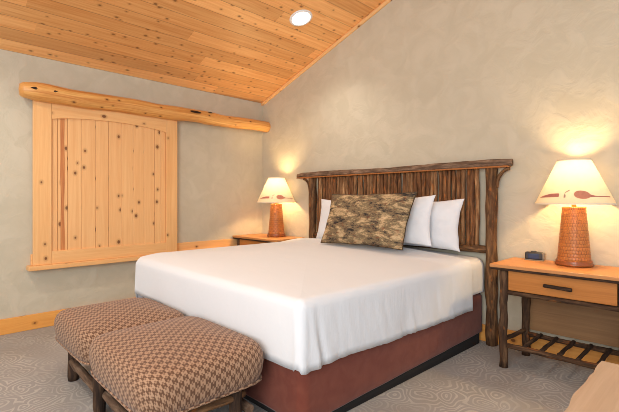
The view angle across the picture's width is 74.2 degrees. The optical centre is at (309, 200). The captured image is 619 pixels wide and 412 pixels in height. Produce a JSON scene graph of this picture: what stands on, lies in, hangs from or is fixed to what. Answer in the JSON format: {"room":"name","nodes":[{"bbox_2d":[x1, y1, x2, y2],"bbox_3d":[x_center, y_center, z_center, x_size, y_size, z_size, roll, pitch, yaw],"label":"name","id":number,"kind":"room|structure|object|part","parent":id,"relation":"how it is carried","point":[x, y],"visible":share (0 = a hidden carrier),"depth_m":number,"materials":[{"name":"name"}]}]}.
{"room":"hotel room","nodes":[
{"label":"hotel room","id":0,"kind":"room"},
{"bbox_2d":[0,49,262,318],"bbox_3d":[-2.877,-0.067,3.200,6.200,2.374,0.150,0,0,-44],"label":"wall","id":1,"kind":"structure","parent":0,"point":[220,169],"depth_m":4.01,"materials":[{"name":"beige paint"}]},
{"bbox_2d":[0,297,135,334],"bbox_3d":[-2.818,1.055,3.139,6.200,0.130,0.018,0,0,-44],"label":"baseboard","id":2,"kind":"structure","parent":1,"relation":"attached to","point":[45,319],"depth_m":3.52,"materials":[{"name":"brown wood"}]},
{"bbox_2d":[32,100,176,265],"bbox_3d":[-1.906,-0.157,3.972,1.308,1.440,0.045,0,0,-44],"label":"shutter","id":3,"kind":"object","parent":1,"relation":"attached to","point":[104,183],"visible":0.84,"depth_m":3.88,"materials":[{"name":"brown wood"}]},
{"bbox_3d":[-1.905,-0.187,3.978,1.046,1.280,0.014,0,0,-44],"label":"board panel","id":4,"kind":"part","parent":3,"relation":"part of","materials":[{"name":"brown wood"}]},
{"bbox_3d":[-1.903,-0.794,3.975,1.048,0.165,0.045,0,0,-44],"label":"rail","id":5,"kind":"part","parent":3,"relation":"part of","materials":[{"name":"brown wood"}]},
{"bbox_3d":[-1.903,0.505,3.975,1.048,0.115,0.045,0,0,-44],"label":"rail","id":6,"kind":"part","parent":3,"relation":"part of","materials":[{"name":"brown wood"}]},
{"bbox_2d":[26,239,236,271],"bbox_3d":[-1.498,0.536,4.371,2.530,0.134,0.105,0,0,-44],"label":"rail","id":7,"kind":"object","parent":1,"relation":"attached to","point":[182,246],"visible":0.45,"depth_m":4.02,"materials":[{"name":"brown wood"}]},
{"bbox_2d":[19,82,270,131],"bbox_3d":[-1.471,-0.922,4.329,2.650,0.164,0.167,0,0,-44],"label":"log beam","id":8,"kind":"structure","parent":1,"relation":"attached to","point":[36,91],"depth_m":3.97,"materials":[{"name":"brown wood"}]},
{"bbox_2d":[0,0,384,102],"bbox_3d":[-0.865,-2.253,1.252,6.350,2.101,5.750,0,0,-44],"label":"ceiling","id":9,"kind":"structure","parent":0,"point":[240,49],"depth_m":3.78,"materials":[{"name":"brown wood"}]},
{"bbox_2d":[289,10,312,25],"bbox_3d":[-0.081,-1.726,3.886,0.224,0.080,0.213,0,0,-40],"label":"ceiling light","id":10,"kind":"object","parent":9,"relation":"attached to","point":[300,17],"visible":1,"depth_m":3.88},
{"bbox_2d":[0,326,593,411],"bbox_3d":[-0.865,1.180,1.252,6.350,0.120,5.750,0,0,-44],"label":"floor","id":11,"kind":"structure","parent":0,"point":[33,365],"depth_m":2.50,"materials":[{"name":"carpet"}]},
{"bbox_2d":[54,298,263,411],"bbox_3d":[-0.928,0.893,2.317,0.636,0.460,1.508,0,0,-44],"label":"bench","id":12,"kind":"object","parent":11,"relation":"on","point":[143,354],"visible":1,"depth_m":1.92,"materials":[{"name":"fabric"}]},
{"bbox_3d":[-1.473,0.995,2.551,0.062,0.252,0.062,0,0,-44],"label":"leg","id":13,"kind":"part","parent":12,"relation":"part of","materials":[{"name":"brown wood"}]},
{"bbox_3d":[-1.078,0.995,2.101,0.064,0.253,0.067,0,0,-44],"label":"leg","id":14,"kind":"part","parent":12,"relation":"part of","materials":[{"name":"brown wood"}]},
{"bbox_2d":[54,298,183,362],"bbox_3d":[-1.200,0.773,2.594,0.624,0.203,0.732,0,0,-44],"label":"cushion","id":15,"kind":"object","parent":12,"relation":"on","point":[76,328],"depth_m":2.42,"materials":[{"name":"fabric"}]},
{"bbox_3d":[-0.475,0.929,1.824,0.441,0.040,0.046,0,0,-44],"label":"cross rail","id":16,"kind":"part","parent":12,"relation":"part of","materials":[{"name":"brown wood"}]},
{"bbox_3d":[-0.352,0.995,1.943,0.064,0.253,0.061,0,0,-44],"label":"leg","id":17,"kind":"part","parent":12,"relation":"part of","materials":[{"name":"brown wood"}]},
{"bbox_2d":[232,233,303,245],"bbox_3d":[-0.499,0.776,4.843,0.452,0.693,0.810,0,0,-44],"label":"nightstand","id":18,"kind":"object","parent":11,"relation":"on","point":[247,239],"visible":0.1,"depth_m":4.72,"materials":[{"name":"brown wood"}]},
{"bbox_3d":[-0.627,0.533,4.717,0.025,0.130,0.586,0,0,-44],"label":"drawer","id":19,"kind":"part","parent":18,"relation":"part of","materials":[{"name":"orange wood"}]},
{"bbox_2d":[257,177,295,236],"bbox_3d":[-0.392,0.082,4.842,0.458,0.695,0.458,0,0,-5],"label":"table lamp","id":20,"kind":"object","parent":18,"relation":"on","point":[276,190],"visible":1,"depth_m":4.75,"materials":[{"name":"fabric"}]},
{"bbox_3d":[-0.392,-0.118,4.842,0.454,0.285,0.454,0,0,-5],"label":"lamp shade","id":21,"kind":"part","parent":20,"relation":"part of","materials":[{"name":"beige fabric"}]},
{"bbox_2d":[143,159,512,411],"bbox_3d":[0.030,0.403,3.256,1.947,1.438,2.368,0,0,-44],"label":"bed","id":22,"kind":"object","parent":11,"relation":"on","point":[343,384],"visible":0.23,"depth_m":3.08,"materials":[{"name":"brown wood"}]},
{"bbox_2d":[135,238,472,374],"bbox_3d":[-0.102,0.605,3.155,1.699,0.438,2.015,0,0,-44],"label":"coverlet","id":23,"kind":"object","parent":22,"relation":"on","point":[309,304],"visible":0.91,"depth_m":2.46,"materials":[{"name":"white fabric"}]},
{"bbox_2d":[321,192,416,249],"bbox_3d":[0.473,0.164,3.517,0.915,0.465,0.231,0,0,45],"label":"throw pillow","id":24,"kind":"object","parent":23,"relation":"on","point":[377,220],"visible":1,"depth_m":3.41,"materials":[{"name":"brown fabric"}]},
{"bbox_2d":[404,195,435,245],"bbox_3d":[0.699,0.174,3.522,0.156,0.433,0.814,0,0,-45],"label":"pillow","id":25,"kind":"object","parent":23,"relation":"on","point":[418,224],"visible":0.32,"depth_m":3.29,"materials":[{"name":"white fabric"}]},
{"bbox_3d":[0.034,0.439,4.576,0.094,1.366,0.095,0,0,-44],"label":"post","id":26,"kind":"part","parent":22,"relation":"part of","materials":[{"name":"brown wood"}]},
{"bbox_2d":[316,199,330,238],"bbox_3d":[0.344,0.204,4.072,0.725,0.435,0.169,0,0,42],"label":"pillow","id":27,"kind":"object","parent":22,"relation":"on","point":[325,204],"visible":0.21,"depth_m":4.23,"materials":[{"name":"white fabric"}]},
{"bbox_3d":[0.721,0.386,3.872,0.069,0.069,1.907,0,0,-44],"label":"rail","id":28,"kind":"part","parent":22,"relation":"part of","materials":[{"name":"brown wood"}]},
{"bbox_3d":[0.683,-0.287,3.894,0.047,0.058,2.366,0,0,-44],"label":"rail","id":29,"kind":"part","parent":22,"relation":"part of","materials":[{"name":"brown wood"}]},
{"bbox_2d":[403,199,463,251],"bbox_3d":[0.916,0.202,3.498,0.168,0.426,0.806,0,0,-44],"label":"pillow","id":30,"kind":"object","parent":22,"relation":"on","point":[444,218],"visible":0.42,"depth_m":3.27,"materials":[{"name":"white fabric"}]},
{"bbox_3d":[0.004,0.573,3.245,1.890,0.305,1.967,0,0,-44],"label":"mattress","id":31,"kind":"part","parent":22,"relation":"part of","materials":[{"name":"white fabric"}]},
{"bbox_3d":[1.409,0.438,3.168,0.096,1.366,0.094,0,0,-44],"label":"post","id":32,"kind":"part","parent":22,"relation":"part of","materials":[{"name":"brown wood"}]},
{"bbox_2d":[490,257,618,369],"bbox_3d":[1.661,0.776,2.644,0.452,0.693,0.810,0,0,-44],"label":"nightstand","id":33,"kind":"object","parent":11,"relation":"on","point":[571,302],"visible":0.94,"depth_m":2.65,"materials":[{"name":"brown wood"}]},
{"bbox_3d":[1.306,0.793,2.751,0.063,0.657,0.062,0,0,-4],"label":"leg","id":34,"kind":"part","parent":33,"relation":"part of","materials":[{"name":"brown wood"}]},
{"bbox_3d":[1.436,0.935,2.858,0.337,0.033,0.033,0,0,-39],"label":"rail","id":35,"kind":"part","parent":33,"relation":"part of","materials":[{"name":"brown wood"}]},
{"bbox_3d":[1.567,0.794,2.963,0.065,0.658,0.060,0,0,-44],"label":"leg","id":36,"kind":"part","parent":33,"relation":"part of","materials":[{"name":"brown wood"}]},
{"bbox_2d":[524,251,545,260],"bbox_3d":[1.611,0.397,2.925,0.128,0.065,0.065,0,0,38],"label":"alarm clock","id":37,"kind":"object","parent":33,"relation":"on","point":[529,255],"visible":1,"depth_m":2.90,"materials":[{"name":"black plastic"}]},
{"bbox_3d":[1.533,0.969,2.520,0.043,0.038,0.655,0,0,-44],"label":"shelf rail","id":38,"kind":"part","parent":33,"relation":"part of","materials":[{"name":"brown wood"}]},
{"bbox_3d":[1.513,0.535,2.498,0.036,0.027,0.156,0,0,-44],"label":"handle","id":39,"kind":"part","parent":33,"relation":"part of","materials":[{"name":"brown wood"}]},
{"bbox_3d":[1.533,0.533,2.519,0.025,0.130,0.586,0,0,-44],"label":"drawer","id":40,"kind":"part","parent":33,"relation":"part of","materials":[{"name":"orange wood"}]},
{"bbox_3d":[1.533,0.615,2.519,0.034,0.030,0.640,0,0,-44],"label":"apron rail","id":41,"kind":"part","parent":33,"relation":"part of","materials":[{"name":"brown wood"}]},
{"bbox_3d":[1.773,0.965,2.753,0.038,0.037,0.592,0,0,-44],"label":"shelf rail","id":42,"kind":"part","parent":33,"relation":"part of","materials":[{"name":"brown wood"}]},
{"bbox_3d":[1.790,0.769,2.770,0.012,0.331,0.550,0,0,-44],"label":"panel","id":43,"kind":"part","parent":33,"relation":"part of","materials":[{"name":"brown wood"}]},
{"bbox_2d":[534,158,616,267],"bbox_3d":[1.745,0.082,2.703,0.458,0.695,0.458,0,0,33],"label":"table lamp","id":44,"kind":"object","parent":33,"relation":"on","point":[573,182],"visible":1,"depth_m":2.62,"materials":[{"name":"fabric"}]},
{"bbox_3d":[1.551,-0.029,2.656,0.018,0.027,0.147,0,0,-17],"label":"printed blade","id":45,"kind":"part","parent":44,"relation":"part of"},
{"bbox_3d":[1.745,-0.118,2.703,0.454,0.285,0.454,0,0,33],"label":"lamp shade","id":46,"kind":"part","parent":44,"relation":"part of","materials":[{"name":"beige fabric"}]},
{"bbox_2d":[564,361,618,411],"bbox_3d":[0.837,0.819,0.786,0.900,0.603,0.624,0,0,-44],"label":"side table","id":47,"kind":"object","parent":11,"relation":"on","point":[600,392],"visible":1,"depth_m":1.10,"materials":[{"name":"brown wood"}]},
{"bbox_2d":[263,0,618,349],"bbox_3d":[1.350,-1.022,3.421,0.150,4.284,5.750,0,0,-44],"label":"wall","id":48,"kind":"structure","parent":0,"point":[534,84],"depth_m":3.32,"materials":[{"name":"beige paint"}]},
{"bbox_2d":[261,0,391,105],"bbox_3d":[1.345,-2.195,3.310,0.044,1.949,5.614,0,0,-44],"label":"trim","id":49,"kind":"structure","parent":48,"relation":"attached to","point":[385,2],"depth_m":4.44,"materials":[{"name":"brown wood"}]},
{"bbox_2d":[479,324,618,364],"bbox_3d":[1.349,1.055,3.302,0.018,0.130,5.582,0,0,-44],"label":"baseboard","id":50,"kind":"structure","parent":48,"relation":"attached to","point":[574,352],"depth_m":2.87,"materials":[{"name":"brown wood"}]}
]}

